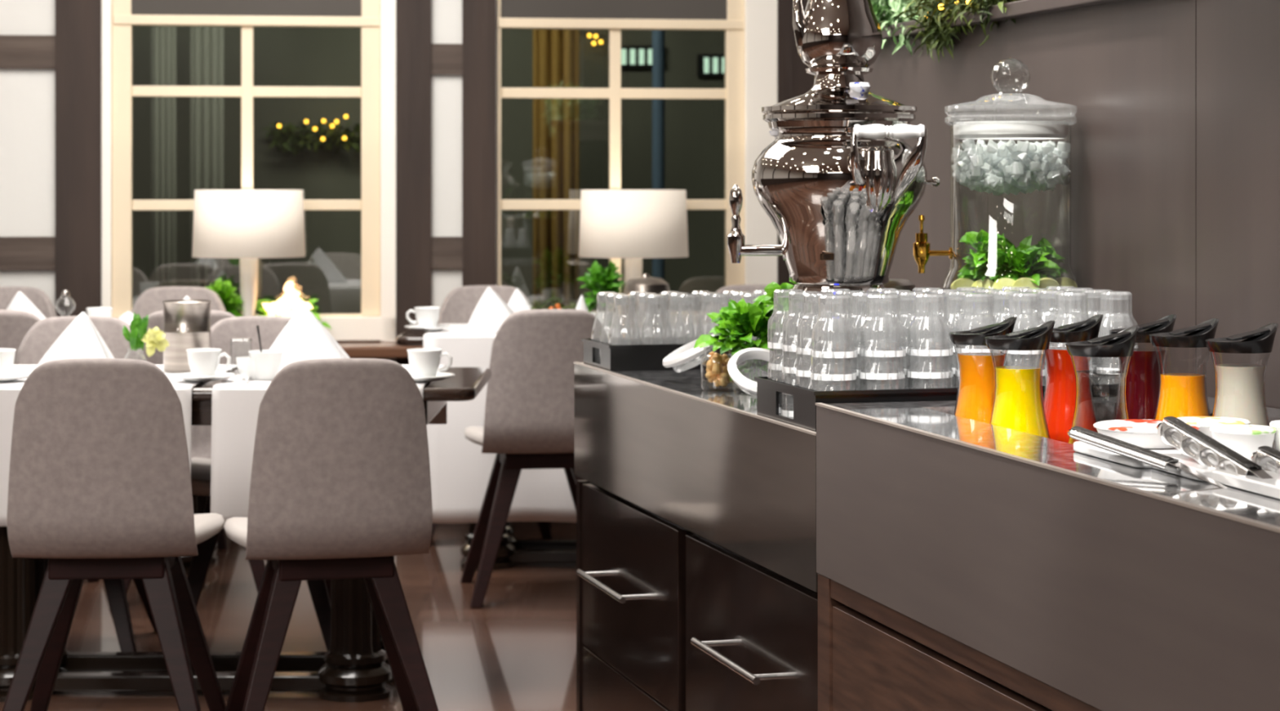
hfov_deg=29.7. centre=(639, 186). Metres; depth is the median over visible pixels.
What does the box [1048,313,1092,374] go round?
tumbler
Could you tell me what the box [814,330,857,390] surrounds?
tumbler
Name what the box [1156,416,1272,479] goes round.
serving tongs
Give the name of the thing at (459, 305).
dining chair
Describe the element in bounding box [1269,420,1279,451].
tub
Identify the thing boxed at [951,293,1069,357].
stand
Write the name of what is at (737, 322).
potted plant
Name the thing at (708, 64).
wall lamp
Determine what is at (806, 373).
tumbler
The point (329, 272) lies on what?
wall
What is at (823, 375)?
tumbler
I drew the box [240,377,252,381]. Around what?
fork
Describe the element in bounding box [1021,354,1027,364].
tumbler
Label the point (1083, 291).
tumbler
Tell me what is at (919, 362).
tumbler
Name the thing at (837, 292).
tumbler
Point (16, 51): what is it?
trim
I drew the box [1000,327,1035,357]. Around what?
tumbler
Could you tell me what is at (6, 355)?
coffee cup
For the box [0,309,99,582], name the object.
dining chair
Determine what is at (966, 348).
tumbler
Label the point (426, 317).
coffee cup
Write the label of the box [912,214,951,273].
tap
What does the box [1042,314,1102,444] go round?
carafe
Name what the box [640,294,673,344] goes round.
glass
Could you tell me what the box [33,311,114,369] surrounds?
napkin
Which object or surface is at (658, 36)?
drainpipe
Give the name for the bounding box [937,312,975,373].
tumbler
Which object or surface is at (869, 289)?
tumbler
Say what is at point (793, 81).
trim
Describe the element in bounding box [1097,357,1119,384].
tumbler
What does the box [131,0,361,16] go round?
blind
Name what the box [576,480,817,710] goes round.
base cabinet
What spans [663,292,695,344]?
glass
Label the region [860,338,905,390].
tumbler
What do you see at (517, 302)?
napkin
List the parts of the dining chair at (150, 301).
backrest, leg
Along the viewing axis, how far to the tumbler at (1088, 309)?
4.15 m
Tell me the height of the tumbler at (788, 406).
0.098 m
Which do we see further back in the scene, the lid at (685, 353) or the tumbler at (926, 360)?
the lid at (685, 353)
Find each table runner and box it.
[0,364,237,526]
[210,364,446,525]
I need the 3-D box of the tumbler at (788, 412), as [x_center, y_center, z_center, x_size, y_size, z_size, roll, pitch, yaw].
[0.271,0.332,4.024,0.074,0.098,0.074,0,0,-43]
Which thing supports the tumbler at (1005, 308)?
on the tumbler at (1015, 328)
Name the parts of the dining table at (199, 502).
leg, leg, leg, leg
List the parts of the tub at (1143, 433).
printed lid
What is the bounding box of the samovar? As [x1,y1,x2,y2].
[727,0,939,363]
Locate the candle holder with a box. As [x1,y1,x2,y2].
[162,299,211,373]
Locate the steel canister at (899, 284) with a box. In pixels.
[868,278,916,363]
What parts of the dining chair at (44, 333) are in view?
backrest, leg, leg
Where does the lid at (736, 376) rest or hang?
on the countertop at (743, 481)
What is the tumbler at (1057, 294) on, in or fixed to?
on the tumbler at (1081, 314)
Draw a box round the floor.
[0,521,576,710]
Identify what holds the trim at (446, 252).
attached to the wall at (27, 95)
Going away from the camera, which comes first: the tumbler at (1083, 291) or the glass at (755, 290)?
the tumbler at (1083, 291)
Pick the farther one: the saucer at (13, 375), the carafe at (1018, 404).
the saucer at (13, 375)
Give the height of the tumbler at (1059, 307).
0.098 m
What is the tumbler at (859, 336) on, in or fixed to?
on the tumbler at (857, 358)
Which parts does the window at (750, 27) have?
casing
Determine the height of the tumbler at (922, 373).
0.098 m
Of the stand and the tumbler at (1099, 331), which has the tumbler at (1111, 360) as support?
the tumbler at (1099, 331)
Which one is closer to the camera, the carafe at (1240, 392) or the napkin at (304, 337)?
the carafe at (1240, 392)
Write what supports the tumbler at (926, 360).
on the serving tray at (769, 392)
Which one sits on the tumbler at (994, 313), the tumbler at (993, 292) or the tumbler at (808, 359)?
the tumbler at (993, 292)
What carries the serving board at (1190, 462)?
on the countertop at (1111, 585)
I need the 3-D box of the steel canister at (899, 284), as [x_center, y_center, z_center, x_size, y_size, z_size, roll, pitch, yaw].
[0.456,0.281,4.556,0.132,0.217,0.132,0,0,0]
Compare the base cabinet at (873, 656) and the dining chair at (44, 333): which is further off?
the dining chair at (44, 333)
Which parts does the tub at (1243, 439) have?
printed lid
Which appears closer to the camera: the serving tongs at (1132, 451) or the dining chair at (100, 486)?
the serving tongs at (1132, 451)
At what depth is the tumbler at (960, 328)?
4.17 m
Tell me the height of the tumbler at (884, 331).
0.098 m
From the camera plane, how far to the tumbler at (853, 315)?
3.97 m
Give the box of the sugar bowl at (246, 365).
[235,356,256,380]
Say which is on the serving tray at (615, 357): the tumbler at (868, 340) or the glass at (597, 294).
the glass at (597, 294)
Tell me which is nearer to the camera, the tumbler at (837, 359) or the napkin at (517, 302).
the tumbler at (837, 359)
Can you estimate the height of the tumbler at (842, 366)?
0.098 m
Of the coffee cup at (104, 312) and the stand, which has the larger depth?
the coffee cup at (104, 312)
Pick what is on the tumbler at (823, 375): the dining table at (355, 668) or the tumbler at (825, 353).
the tumbler at (825, 353)
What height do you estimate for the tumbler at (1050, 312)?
0.098 m
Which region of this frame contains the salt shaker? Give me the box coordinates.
[54,289,75,315]
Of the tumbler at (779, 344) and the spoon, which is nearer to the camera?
the tumbler at (779, 344)
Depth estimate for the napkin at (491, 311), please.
7.98 m
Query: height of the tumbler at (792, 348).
0.098 m
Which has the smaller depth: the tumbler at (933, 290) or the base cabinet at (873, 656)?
the base cabinet at (873, 656)
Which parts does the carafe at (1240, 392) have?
glass, lid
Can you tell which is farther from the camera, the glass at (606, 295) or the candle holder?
the candle holder
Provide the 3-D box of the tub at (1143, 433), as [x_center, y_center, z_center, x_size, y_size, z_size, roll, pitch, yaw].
[0.641,0.314,3.060,0.132,0.025,0.132,0,0,0]
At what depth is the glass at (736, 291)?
5.28 m
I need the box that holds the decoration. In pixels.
[524,293,576,309]
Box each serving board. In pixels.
[1073,440,1180,468]
[1151,453,1250,481]
[1212,469,1279,499]
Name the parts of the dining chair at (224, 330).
seat, leg, backrest, leg, leg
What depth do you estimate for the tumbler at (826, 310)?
4.12 m
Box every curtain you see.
[151,26,176,288]
[190,26,223,287]
[533,29,579,309]
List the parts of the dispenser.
knob, lid, glass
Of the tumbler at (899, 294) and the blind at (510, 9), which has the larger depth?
the blind at (510, 9)
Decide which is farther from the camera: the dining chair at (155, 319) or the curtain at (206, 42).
the curtain at (206, 42)
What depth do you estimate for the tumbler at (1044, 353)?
4.06 m
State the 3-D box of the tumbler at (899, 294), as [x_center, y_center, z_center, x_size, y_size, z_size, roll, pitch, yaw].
[0.452,0.224,3.997,0.074,0.098,0.074,0,0,31]
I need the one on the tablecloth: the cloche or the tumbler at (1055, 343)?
the cloche
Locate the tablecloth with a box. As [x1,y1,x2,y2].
[423,323,805,523]
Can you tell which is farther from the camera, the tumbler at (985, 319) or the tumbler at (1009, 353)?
the tumbler at (985, 319)
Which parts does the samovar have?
knob, name plate, lid, lid knob, handle, knob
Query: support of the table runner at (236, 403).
on the dining table at (355, 668)
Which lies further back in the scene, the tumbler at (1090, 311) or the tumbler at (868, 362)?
the tumbler at (1090, 311)
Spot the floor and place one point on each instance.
(517, 651)
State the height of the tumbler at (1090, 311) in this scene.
0.098 m
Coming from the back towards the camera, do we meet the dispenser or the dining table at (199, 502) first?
the dining table at (199, 502)
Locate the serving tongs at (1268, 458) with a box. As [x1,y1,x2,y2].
[1249,445,1279,473]
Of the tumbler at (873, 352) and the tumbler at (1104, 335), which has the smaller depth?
the tumbler at (873, 352)
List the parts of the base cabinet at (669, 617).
panel, handle, drawer, drawer, handle, drawer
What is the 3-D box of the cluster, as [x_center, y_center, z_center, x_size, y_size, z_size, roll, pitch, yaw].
[-0.320,-0.795,12.946,0.278,0.086,0.114,0,0,0]
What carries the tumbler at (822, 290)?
on the tumbler at (826, 310)
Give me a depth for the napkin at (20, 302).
7.87 m
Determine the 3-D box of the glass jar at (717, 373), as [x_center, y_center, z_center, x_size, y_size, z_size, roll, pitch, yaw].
[0.152,0.347,4.624,0.072,0.084,0.072,0,0,0]
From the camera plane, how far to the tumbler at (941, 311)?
4.08 m
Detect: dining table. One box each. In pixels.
[0,367,491,702]
[181,494,217,574]
[395,325,808,569]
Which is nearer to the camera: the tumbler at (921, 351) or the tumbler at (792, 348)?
the tumbler at (921, 351)
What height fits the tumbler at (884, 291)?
0.098 m
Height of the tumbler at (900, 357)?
0.098 m
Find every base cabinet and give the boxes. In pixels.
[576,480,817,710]
[817,573,1101,710]
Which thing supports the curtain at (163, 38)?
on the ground
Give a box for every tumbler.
[767,288,810,349]
[767,331,810,386]
[768,310,811,370]
[772,352,808,413]
[781,355,822,417]
[782,290,826,351]
[782,312,826,373]
[782,333,826,395]
[795,314,839,377]
[796,293,841,355]
[796,336,841,391]
[800,358,839,390]
[809,339,855,390]
[810,316,856,381]
[811,294,857,358]
[814,288,857,344]
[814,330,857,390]
[814,361,851,391]
[815,309,857,366]
[815,357,853,386]
[828,290,872,349]
[828,311,871,369]
[828,355,871,390]
[829,333,872,390]
[843,335,888,390]
[844,292,888,354]
[844,314,888,376]
[846,357,885,389]
[858,315,903,379]
[859,308,902,367]
[860,293,906,357]
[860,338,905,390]
[861,288,903,343]
[861,329,903,388]
[861,357,899,383]
[862,360,900,390]
[875,289,918,346]
[875,311,918,370]
[875,332,919,389]
[875,355,916,388]
[890,334,934,389]
[891,291,935,352]
[892,313,936,374]
[892,356,933,389]
[906,287,947,344]
[906,308,948,364]
[906,315,951,378]
[906,328,948,387]
[907,293,953,355]
[908,337,953,388]
[912,359,949,388]
[920,331,959,388]
[921,310,958,367]
[922,288,965,345]
[922,353,959,385]
[937,290,982,351]
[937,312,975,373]
[937,334,959,388]
[941,355,958,387]
[949,286,991,332]
[951,328,973,383]
[952,307,986,362]
[955,293,999,354]
[955,315,993,376]
[955,344,986,387]
[966,288,1007,330]
[973,309,1010,359]
[984,290,1028,351]
[991,311,1029,365]
[995,286,1036,326]
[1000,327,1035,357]
[1001,306,1035,362]
[1002,292,1044,354]
[1003,314,1046,376]
[1004,353,1046,386]
[1004,355,1022,364]
[1008,357,1041,386]
[1013,309,1049,365]
[1014,288,1053,331]
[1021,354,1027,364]
[1030,289,1073,345]
[1031,311,1068,368]
[1036,353,1044,365]
[1039,285,1081,324]
[1039,306,1073,358]
[1048,291,1089,346]
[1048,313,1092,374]
[1055,342,1093,384]
[1057,287,1100,337]
[1062,308,1100,362]
[1075,288,1119,328]
[1081,310,1118,369]
[1089,358,1118,383]
[1091,331,1119,384]
[1094,312,1137,374]
[1095,334,1108,384]
[1097,291,1138,348]
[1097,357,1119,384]
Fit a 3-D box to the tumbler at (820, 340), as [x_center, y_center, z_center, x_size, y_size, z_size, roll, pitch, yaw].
[0.310,0.296,3.882,0.074,0.098,0.074,0,0,42]
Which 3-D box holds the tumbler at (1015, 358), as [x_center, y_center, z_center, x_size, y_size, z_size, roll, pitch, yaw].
[0.632,0.332,3.969,0.074,0.098,0.074,0,0,-22]
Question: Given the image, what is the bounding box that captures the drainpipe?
[652,30,664,279]
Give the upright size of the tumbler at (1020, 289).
0.098 m
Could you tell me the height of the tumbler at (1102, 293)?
0.098 m
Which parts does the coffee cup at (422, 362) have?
handle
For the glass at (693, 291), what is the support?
on the serving tray at (615, 357)
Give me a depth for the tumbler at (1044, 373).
3.96 m
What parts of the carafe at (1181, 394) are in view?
glass, lid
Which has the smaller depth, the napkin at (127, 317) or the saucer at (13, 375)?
the saucer at (13, 375)
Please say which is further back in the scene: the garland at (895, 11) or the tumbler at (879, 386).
the garland at (895, 11)
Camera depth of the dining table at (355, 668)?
5.91 m
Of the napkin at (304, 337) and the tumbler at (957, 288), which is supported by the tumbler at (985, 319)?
the tumbler at (957, 288)
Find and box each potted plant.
[204,277,244,316]
[576,260,624,326]
[693,281,808,394]
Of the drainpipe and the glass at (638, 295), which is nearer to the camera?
the glass at (638, 295)
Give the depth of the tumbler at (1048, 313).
4.13 m
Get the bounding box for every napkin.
[5,291,45,319]
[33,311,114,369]
[118,311,142,324]
[269,305,350,371]
[464,286,514,333]
[507,288,533,312]
[575,294,588,311]
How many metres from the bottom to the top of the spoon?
0.106 m
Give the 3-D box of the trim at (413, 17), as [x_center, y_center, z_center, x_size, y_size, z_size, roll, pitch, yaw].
[-0.861,-0.250,9.197,0.132,3.000,0.050,0,0,-7]
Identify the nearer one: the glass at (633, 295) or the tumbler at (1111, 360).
the tumbler at (1111, 360)
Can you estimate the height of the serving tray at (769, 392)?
0.065 m
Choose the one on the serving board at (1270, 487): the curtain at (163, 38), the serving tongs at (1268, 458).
the serving tongs at (1268, 458)
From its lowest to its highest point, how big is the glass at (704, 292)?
0.150 m
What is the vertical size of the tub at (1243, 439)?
0.031 m
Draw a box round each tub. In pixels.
[1093,419,1199,448]
[1177,416,1250,438]
[1209,424,1276,455]
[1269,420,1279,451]
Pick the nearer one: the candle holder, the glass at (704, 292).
the glass at (704, 292)
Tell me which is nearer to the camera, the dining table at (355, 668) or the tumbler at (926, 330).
the tumbler at (926, 330)
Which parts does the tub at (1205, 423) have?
printed lid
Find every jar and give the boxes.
[701,346,737,391]
[732,338,779,394]
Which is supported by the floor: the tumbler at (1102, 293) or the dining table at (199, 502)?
the dining table at (199, 502)
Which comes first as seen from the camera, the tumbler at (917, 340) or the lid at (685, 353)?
the tumbler at (917, 340)
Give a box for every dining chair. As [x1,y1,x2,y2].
[0,286,57,318]
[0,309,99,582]
[2,358,226,710]
[15,315,156,652]
[109,310,266,608]
[130,286,227,550]
[186,315,330,650]
[223,358,438,710]
[430,284,552,544]
[460,309,608,608]
[704,284,800,325]
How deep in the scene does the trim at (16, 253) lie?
9.00 m
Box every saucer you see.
[0,372,29,381]
[173,372,235,381]
[404,324,449,331]
[408,372,455,381]
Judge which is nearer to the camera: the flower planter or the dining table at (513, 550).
the dining table at (513, 550)
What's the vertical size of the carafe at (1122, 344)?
0.260 m
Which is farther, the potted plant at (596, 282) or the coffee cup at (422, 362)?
the potted plant at (596, 282)
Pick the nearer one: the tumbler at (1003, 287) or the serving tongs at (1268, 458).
the serving tongs at (1268, 458)
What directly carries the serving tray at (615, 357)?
on the countertop at (743, 481)
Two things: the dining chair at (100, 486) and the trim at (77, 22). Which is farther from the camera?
the trim at (77, 22)
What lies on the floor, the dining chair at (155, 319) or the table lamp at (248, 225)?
the dining chair at (155, 319)
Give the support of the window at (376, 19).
in the wall at (27, 95)
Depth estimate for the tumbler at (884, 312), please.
4.06 m
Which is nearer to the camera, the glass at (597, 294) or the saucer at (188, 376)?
the glass at (597, 294)
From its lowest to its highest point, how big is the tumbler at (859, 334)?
0.098 m
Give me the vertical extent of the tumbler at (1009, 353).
0.098 m
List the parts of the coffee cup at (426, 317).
handle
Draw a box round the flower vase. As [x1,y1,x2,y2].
[122,311,169,361]
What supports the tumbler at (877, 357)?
on the serving tray at (769, 392)
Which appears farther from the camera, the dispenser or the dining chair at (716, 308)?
the dining chair at (716, 308)
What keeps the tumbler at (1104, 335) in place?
on the tumbler at (1104, 363)
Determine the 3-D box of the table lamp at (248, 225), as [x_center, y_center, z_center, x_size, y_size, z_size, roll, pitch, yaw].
[-1.444,0.301,8.926,0.413,0.577,0.413,0,0,0]
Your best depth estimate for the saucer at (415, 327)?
8.01 m
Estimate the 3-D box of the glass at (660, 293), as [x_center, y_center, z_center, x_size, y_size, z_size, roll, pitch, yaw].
[0.066,0.306,5.323,0.071,0.150,0.068,0,0,38]
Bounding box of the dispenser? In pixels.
[912,57,1079,296]
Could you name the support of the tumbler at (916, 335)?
on the tumbler at (900, 357)
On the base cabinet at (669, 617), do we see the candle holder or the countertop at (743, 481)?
the countertop at (743, 481)
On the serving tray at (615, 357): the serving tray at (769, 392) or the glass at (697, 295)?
the glass at (697, 295)
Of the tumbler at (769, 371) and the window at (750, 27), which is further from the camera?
the window at (750, 27)
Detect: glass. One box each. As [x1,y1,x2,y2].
[591,291,623,360]
[599,293,631,358]
[608,294,640,344]
[622,291,654,345]
[631,293,664,344]
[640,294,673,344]
[654,291,686,344]
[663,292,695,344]
[673,293,704,343]
[685,290,715,340]
[695,292,721,339]
[706,293,731,334]
[717,290,742,325]
[732,291,751,303]
[742,293,762,302]
[752,289,764,303]
[802,301,808,341]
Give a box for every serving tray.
[581,335,810,371]
[754,373,1119,431]
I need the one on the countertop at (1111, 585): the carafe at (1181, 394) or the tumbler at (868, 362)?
the carafe at (1181, 394)
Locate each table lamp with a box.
[191,189,305,316]
[578,189,688,281]
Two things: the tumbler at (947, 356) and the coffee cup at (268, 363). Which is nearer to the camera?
the tumbler at (947, 356)
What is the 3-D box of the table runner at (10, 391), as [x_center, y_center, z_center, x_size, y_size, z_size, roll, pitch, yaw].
[-1.417,0.652,6.198,0.666,0.336,0.752,0,0,0]
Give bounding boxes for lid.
[662,334,719,372]
[727,347,794,393]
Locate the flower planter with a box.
[254,280,331,328]
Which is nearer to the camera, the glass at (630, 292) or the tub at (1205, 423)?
the tub at (1205, 423)
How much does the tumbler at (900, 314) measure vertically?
0.098 m
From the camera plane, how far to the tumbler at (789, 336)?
4.02 m
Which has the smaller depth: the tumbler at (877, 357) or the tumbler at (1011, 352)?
the tumbler at (1011, 352)
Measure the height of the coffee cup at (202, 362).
0.070 m
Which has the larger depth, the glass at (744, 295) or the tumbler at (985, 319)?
the glass at (744, 295)
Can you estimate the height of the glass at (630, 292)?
0.150 m
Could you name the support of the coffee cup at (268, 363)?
on the table runner at (236, 403)
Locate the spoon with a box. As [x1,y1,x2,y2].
[256,325,262,352]
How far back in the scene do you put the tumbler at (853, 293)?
3.97 m
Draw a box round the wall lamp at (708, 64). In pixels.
[697,53,724,76]
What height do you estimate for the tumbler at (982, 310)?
0.098 m
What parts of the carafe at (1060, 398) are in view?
glass, lid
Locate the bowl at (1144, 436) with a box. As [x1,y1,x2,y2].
[1096,424,1174,448]
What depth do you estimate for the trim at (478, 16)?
9.20 m
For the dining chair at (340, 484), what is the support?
on the floor
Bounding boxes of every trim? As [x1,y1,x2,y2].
[0,35,55,69]
[0,236,55,270]
[55,0,101,316]
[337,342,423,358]
[395,0,431,364]
[431,43,462,75]
[431,236,462,269]
[462,0,496,286]
[777,0,814,326]
[880,0,1121,39]
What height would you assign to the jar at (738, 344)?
0.104 m
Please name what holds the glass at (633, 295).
on the serving tray at (615, 357)
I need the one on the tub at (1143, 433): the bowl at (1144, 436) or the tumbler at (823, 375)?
the bowl at (1144, 436)
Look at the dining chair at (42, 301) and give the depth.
8.78 m
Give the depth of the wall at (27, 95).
9.03 m
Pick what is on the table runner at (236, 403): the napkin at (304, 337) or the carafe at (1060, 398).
the napkin at (304, 337)
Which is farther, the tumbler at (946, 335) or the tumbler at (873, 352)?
the tumbler at (946, 335)
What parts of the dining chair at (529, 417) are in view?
seat, leg, leg, backrest, leg, leg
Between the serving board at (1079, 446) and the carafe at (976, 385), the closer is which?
the serving board at (1079, 446)
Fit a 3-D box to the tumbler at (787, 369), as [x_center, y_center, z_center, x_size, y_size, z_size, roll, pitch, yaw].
[0.273,0.260,4.024,0.074,0.098,0.074,0,0,-17]
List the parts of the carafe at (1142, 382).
glass, lid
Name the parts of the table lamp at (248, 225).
lamp shade, stem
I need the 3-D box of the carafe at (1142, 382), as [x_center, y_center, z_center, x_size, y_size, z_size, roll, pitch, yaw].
[0.761,0.325,3.672,0.102,0.260,0.102,0,0,35]
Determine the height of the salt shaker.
0.140 m
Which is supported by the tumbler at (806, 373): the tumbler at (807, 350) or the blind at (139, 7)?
the tumbler at (807, 350)
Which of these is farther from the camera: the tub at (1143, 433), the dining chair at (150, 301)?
the dining chair at (150, 301)
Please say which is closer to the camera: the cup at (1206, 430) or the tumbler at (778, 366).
the cup at (1206, 430)
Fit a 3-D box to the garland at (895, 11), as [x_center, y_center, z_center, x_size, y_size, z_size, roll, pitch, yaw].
[0.698,-0.426,5.085,0.367,0.339,0.970,0,0,-14]
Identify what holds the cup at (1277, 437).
on the tub at (1275, 424)
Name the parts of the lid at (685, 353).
lid glass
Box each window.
[101,0,395,342]
[497,0,777,323]
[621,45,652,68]
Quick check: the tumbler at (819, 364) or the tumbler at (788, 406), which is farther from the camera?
the tumbler at (788, 406)
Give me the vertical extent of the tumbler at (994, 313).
0.098 m
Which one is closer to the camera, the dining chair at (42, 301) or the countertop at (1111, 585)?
the countertop at (1111, 585)
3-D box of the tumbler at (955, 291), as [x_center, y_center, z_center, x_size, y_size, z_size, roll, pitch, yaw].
[0.532,0.224,4.018,0.074,0.098,0.074,0,0,-42]
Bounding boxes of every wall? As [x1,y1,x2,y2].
[0,0,884,361]
[133,26,724,314]
[863,0,1279,408]
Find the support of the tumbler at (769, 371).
on the tumbler at (788, 406)
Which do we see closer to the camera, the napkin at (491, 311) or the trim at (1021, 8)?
the trim at (1021, 8)
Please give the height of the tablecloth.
0.606 m
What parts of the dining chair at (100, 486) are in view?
leg, leg, backrest, leg, leg, seat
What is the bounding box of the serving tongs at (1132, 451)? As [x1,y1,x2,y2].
[1067,426,1228,488]
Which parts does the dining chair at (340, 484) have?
seat, leg, leg, backrest, leg, leg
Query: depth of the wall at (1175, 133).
4.16 m
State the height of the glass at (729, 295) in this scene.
0.150 m
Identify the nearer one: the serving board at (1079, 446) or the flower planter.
the serving board at (1079, 446)
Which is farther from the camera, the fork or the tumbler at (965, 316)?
the fork
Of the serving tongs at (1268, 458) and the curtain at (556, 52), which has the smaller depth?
the serving tongs at (1268, 458)
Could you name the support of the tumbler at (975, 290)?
on the tumbler at (982, 310)
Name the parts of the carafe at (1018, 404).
lid, glass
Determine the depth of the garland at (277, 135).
12.86 m
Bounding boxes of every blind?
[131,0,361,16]
[501,0,727,19]
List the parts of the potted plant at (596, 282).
pot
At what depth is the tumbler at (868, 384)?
4.04 m
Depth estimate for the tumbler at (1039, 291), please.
4.06 m
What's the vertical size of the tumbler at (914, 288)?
0.098 m
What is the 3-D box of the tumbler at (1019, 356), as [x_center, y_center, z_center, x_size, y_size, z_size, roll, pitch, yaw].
[0.614,0.332,4.040,0.074,0.098,0.074,0,0,21]
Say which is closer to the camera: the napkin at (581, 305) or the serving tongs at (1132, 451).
the serving tongs at (1132, 451)
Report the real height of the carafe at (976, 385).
0.260 m
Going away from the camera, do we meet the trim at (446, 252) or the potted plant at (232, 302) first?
the potted plant at (232, 302)
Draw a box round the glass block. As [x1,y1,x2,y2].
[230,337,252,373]
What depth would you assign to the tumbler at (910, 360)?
4.06 m
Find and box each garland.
[260,114,360,155]
[871,0,1019,62]
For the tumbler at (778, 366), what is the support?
on the tumbler at (769, 371)
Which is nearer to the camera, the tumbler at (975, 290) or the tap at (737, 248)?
the tumbler at (975, 290)
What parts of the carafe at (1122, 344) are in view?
glass, lid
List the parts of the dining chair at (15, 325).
backrest, leg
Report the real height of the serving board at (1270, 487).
0.014 m
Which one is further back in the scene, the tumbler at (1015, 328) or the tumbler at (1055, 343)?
the tumbler at (1015, 328)
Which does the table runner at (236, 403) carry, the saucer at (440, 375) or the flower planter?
the saucer at (440, 375)
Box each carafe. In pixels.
[948,316,1017,423]
[984,320,1054,438]
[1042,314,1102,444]
[1065,325,1139,443]
[1108,314,1176,420]
[1148,318,1218,420]
[1204,323,1278,426]
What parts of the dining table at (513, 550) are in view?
leg, leg, leg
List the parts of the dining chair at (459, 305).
leg, backrest, leg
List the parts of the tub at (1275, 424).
printed lid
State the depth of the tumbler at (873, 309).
4.14 m
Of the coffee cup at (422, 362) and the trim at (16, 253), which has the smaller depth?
the coffee cup at (422, 362)
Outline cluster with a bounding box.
[579,31,605,45]
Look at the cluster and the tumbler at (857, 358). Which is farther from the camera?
the cluster
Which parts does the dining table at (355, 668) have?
leg, leg, leg, leg, leg, leg, leg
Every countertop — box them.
[573,361,817,591]
[815,395,1279,710]
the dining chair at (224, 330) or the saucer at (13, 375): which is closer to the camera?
the saucer at (13, 375)
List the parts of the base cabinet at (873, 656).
door panel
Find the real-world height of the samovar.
0.830 m
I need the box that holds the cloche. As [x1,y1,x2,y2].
[620,273,670,328]
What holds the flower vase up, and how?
on the table runner at (10, 391)
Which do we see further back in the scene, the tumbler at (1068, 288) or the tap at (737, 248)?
the tap at (737, 248)
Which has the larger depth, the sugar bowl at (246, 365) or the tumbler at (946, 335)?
the sugar bowl at (246, 365)
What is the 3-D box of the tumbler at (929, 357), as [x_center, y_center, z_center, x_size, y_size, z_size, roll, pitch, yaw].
[0.512,0.332,4.089,0.074,0.098,0.074,0,0,-41]
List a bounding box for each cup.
[0,348,16,376]
[85,306,113,316]
[186,348,231,376]
[248,350,284,379]
[405,306,440,327]
[406,348,452,376]
[1197,426,1212,438]
[1271,426,1279,451]
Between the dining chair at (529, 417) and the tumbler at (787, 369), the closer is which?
the tumbler at (787, 369)
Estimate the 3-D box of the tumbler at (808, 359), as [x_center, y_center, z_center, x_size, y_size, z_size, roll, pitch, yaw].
[0.293,0.332,3.953,0.074,0.098,0.074,0,0,-17]
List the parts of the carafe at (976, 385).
glass, lid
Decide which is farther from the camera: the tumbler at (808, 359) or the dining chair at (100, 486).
the dining chair at (100, 486)
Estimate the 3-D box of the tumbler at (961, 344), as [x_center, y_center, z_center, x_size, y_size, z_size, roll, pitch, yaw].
[0.551,0.296,3.947,0.074,0.098,0.074,0,0,45]
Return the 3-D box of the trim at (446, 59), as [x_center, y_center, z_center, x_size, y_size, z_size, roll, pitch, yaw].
[-0.737,-0.484,9.217,0.119,0.117,0.042,0,0,-7]
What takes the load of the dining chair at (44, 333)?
on the floor
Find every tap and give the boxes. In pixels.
[727,184,785,262]
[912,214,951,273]
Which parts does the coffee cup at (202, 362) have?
handle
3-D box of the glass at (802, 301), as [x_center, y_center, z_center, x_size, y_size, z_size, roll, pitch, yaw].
[0.342,0.306,5.398,0.071,0.150,0.068,0,0,-33]
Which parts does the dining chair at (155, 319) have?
leg, backrest, leg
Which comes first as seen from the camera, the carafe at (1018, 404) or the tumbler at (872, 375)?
the carafe at (1018, 404)
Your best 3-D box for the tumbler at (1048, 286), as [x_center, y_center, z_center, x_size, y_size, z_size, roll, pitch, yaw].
[0.735,0.224,4.226,0.074,0.098,0.074,0,0,2]
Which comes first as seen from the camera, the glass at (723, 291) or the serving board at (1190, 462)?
the serving board at (1190, 462)
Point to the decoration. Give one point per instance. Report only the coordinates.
(557, 306)
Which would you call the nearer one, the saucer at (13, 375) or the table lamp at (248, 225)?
the saucer at (13, 375)

